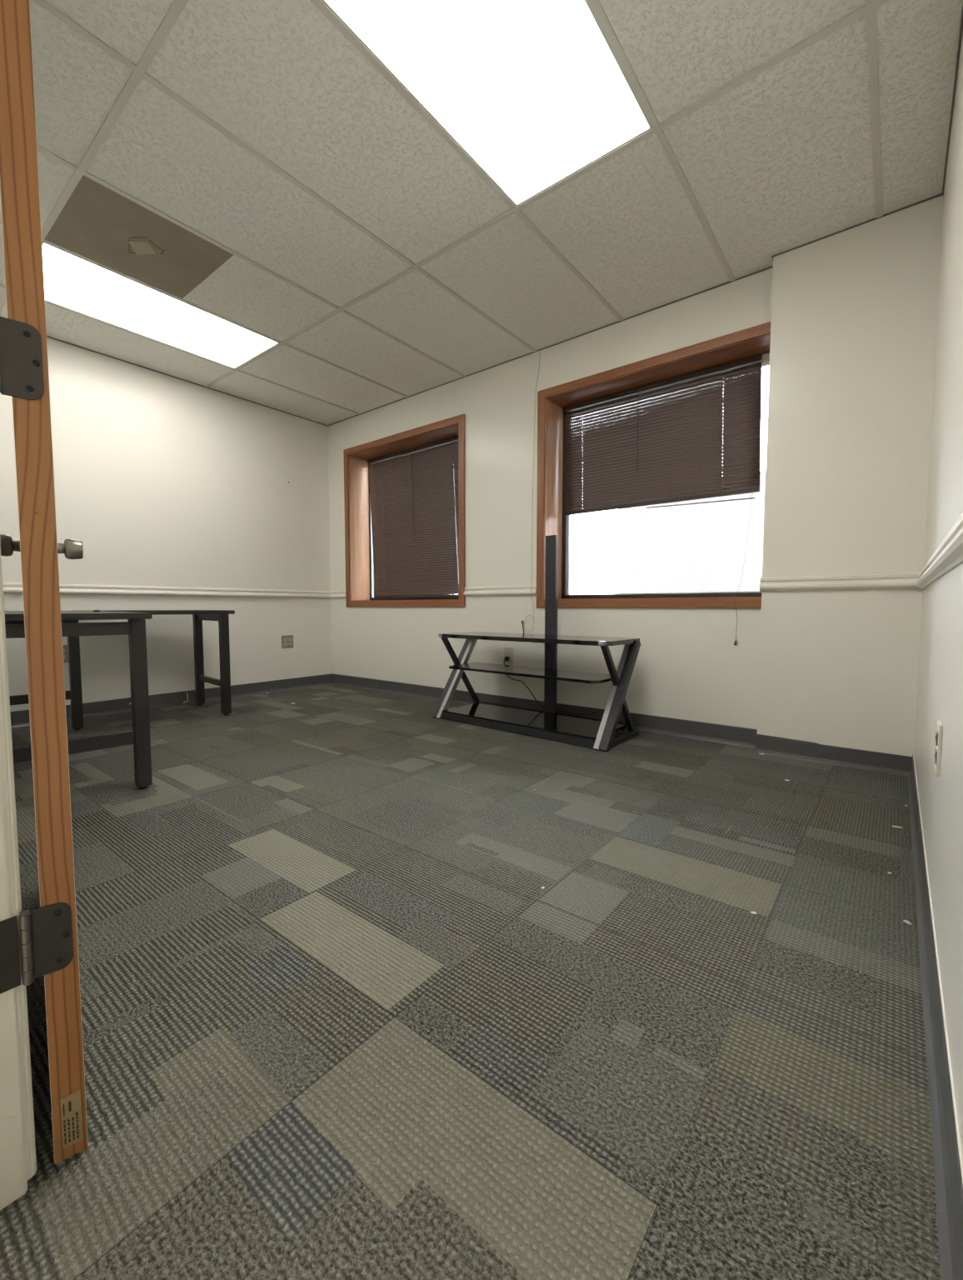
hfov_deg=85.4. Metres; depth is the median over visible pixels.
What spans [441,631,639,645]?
shelf
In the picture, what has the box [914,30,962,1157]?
wall
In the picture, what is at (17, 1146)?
trim
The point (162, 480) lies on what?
wall
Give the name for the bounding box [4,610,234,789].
desk
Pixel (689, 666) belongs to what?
wall
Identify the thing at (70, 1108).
print
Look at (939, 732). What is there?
wall outlet
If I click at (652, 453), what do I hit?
blind
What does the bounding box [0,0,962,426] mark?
ceiling
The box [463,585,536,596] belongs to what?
trim
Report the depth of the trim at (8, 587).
3.89 m
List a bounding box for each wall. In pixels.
[0,337,332,711]
[327,267,773,729]
[757,195,944,756]
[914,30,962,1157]
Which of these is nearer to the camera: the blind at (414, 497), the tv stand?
the tv stand
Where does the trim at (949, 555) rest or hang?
attached to the wall at (940, 682)
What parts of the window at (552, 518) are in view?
frame, sill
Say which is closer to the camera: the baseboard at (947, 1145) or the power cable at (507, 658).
the baseboard at (947, 1145)
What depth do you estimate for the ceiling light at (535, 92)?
1.68 m
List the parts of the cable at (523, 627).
cord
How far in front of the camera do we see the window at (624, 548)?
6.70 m
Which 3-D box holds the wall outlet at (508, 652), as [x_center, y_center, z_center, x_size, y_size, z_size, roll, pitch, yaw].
[0.193,0.113,3.739,0.078,0.116,0.009,3,5,38]
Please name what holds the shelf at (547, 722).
attached to the tv stand
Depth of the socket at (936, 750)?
1.11 m
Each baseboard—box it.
[10,673,332,728]
[332,673,912,775]
[907,753,962,1279]
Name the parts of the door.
knob, knob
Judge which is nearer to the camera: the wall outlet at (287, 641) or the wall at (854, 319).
the wall at (854, 319)
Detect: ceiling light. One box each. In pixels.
[41,242,278,368]
[321,0,652,206]
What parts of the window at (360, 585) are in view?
sill, pane, frame, sash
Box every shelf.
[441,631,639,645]
[442,701,627,739]
[449,662,611,683]
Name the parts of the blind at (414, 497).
rail, ladder cord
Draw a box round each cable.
[504,656,597,714]
[521,350,540,647]
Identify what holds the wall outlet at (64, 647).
attached to the wall at (162, 480)
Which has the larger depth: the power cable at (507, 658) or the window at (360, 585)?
the window at (360, 585)
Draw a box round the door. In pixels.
[0,0,88,1164]
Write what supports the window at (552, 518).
in the wall at (689, 666)
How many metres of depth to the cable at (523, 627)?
3.55 m
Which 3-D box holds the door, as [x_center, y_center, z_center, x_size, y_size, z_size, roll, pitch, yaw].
[-0.835,-0.343,0.974,0.172,2.026,0.915,-3,5,-40]
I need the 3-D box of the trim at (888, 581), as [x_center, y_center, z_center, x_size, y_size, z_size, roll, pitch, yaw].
[1.651,-0.266,2.437,0.628,0.071,0.024,3,5,38]
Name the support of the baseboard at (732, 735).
attached to the wall at (689, 666)
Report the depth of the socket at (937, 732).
1.11 m
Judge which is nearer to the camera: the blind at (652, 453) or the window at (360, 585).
the blind at (652, 453)
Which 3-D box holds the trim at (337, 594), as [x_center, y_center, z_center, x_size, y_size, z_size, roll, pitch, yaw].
[-1.357,-0.425,4.926,0.250,0.071,0.024,3,5,38]
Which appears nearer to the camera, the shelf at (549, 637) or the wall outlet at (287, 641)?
the shelf at (549, 637)
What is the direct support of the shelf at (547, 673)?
attached to the tv stand
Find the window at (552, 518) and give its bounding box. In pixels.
[536,321,770,608]
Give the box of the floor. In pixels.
[0,684,941,1279]
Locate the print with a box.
[62,1100,79,1144]
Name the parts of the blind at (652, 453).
rail, hanging rod, ladder cord, pull cord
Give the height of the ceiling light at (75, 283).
0.088 m
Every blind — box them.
[367,435,459,598]
[565,352,769,645]
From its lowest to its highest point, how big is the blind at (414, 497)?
1.286 m
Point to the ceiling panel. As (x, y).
(97, 223)
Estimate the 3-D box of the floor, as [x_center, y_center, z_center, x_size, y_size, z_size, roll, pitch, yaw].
[-1.083,0.618,2.034,4.446,0.001,4.411,3,5,38]
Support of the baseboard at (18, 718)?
attached to the wall at (162, 480)
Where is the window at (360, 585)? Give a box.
[343,413,465,606]
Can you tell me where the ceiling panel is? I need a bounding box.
[44,175,233,299]
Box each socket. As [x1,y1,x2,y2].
[934,749,937,763]
[935,730,938,745]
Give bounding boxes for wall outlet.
[62,645,68,663]
[281,635,293,648]
[504,647,513,664]
[934,719,943,776]
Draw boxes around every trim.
[0,541,36,1209]
[2,582,330,599]
[330,590,345,599]
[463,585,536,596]
[760,572,920,591]
[915,512,962,589]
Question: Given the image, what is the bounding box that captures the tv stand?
[431,535,640,751]

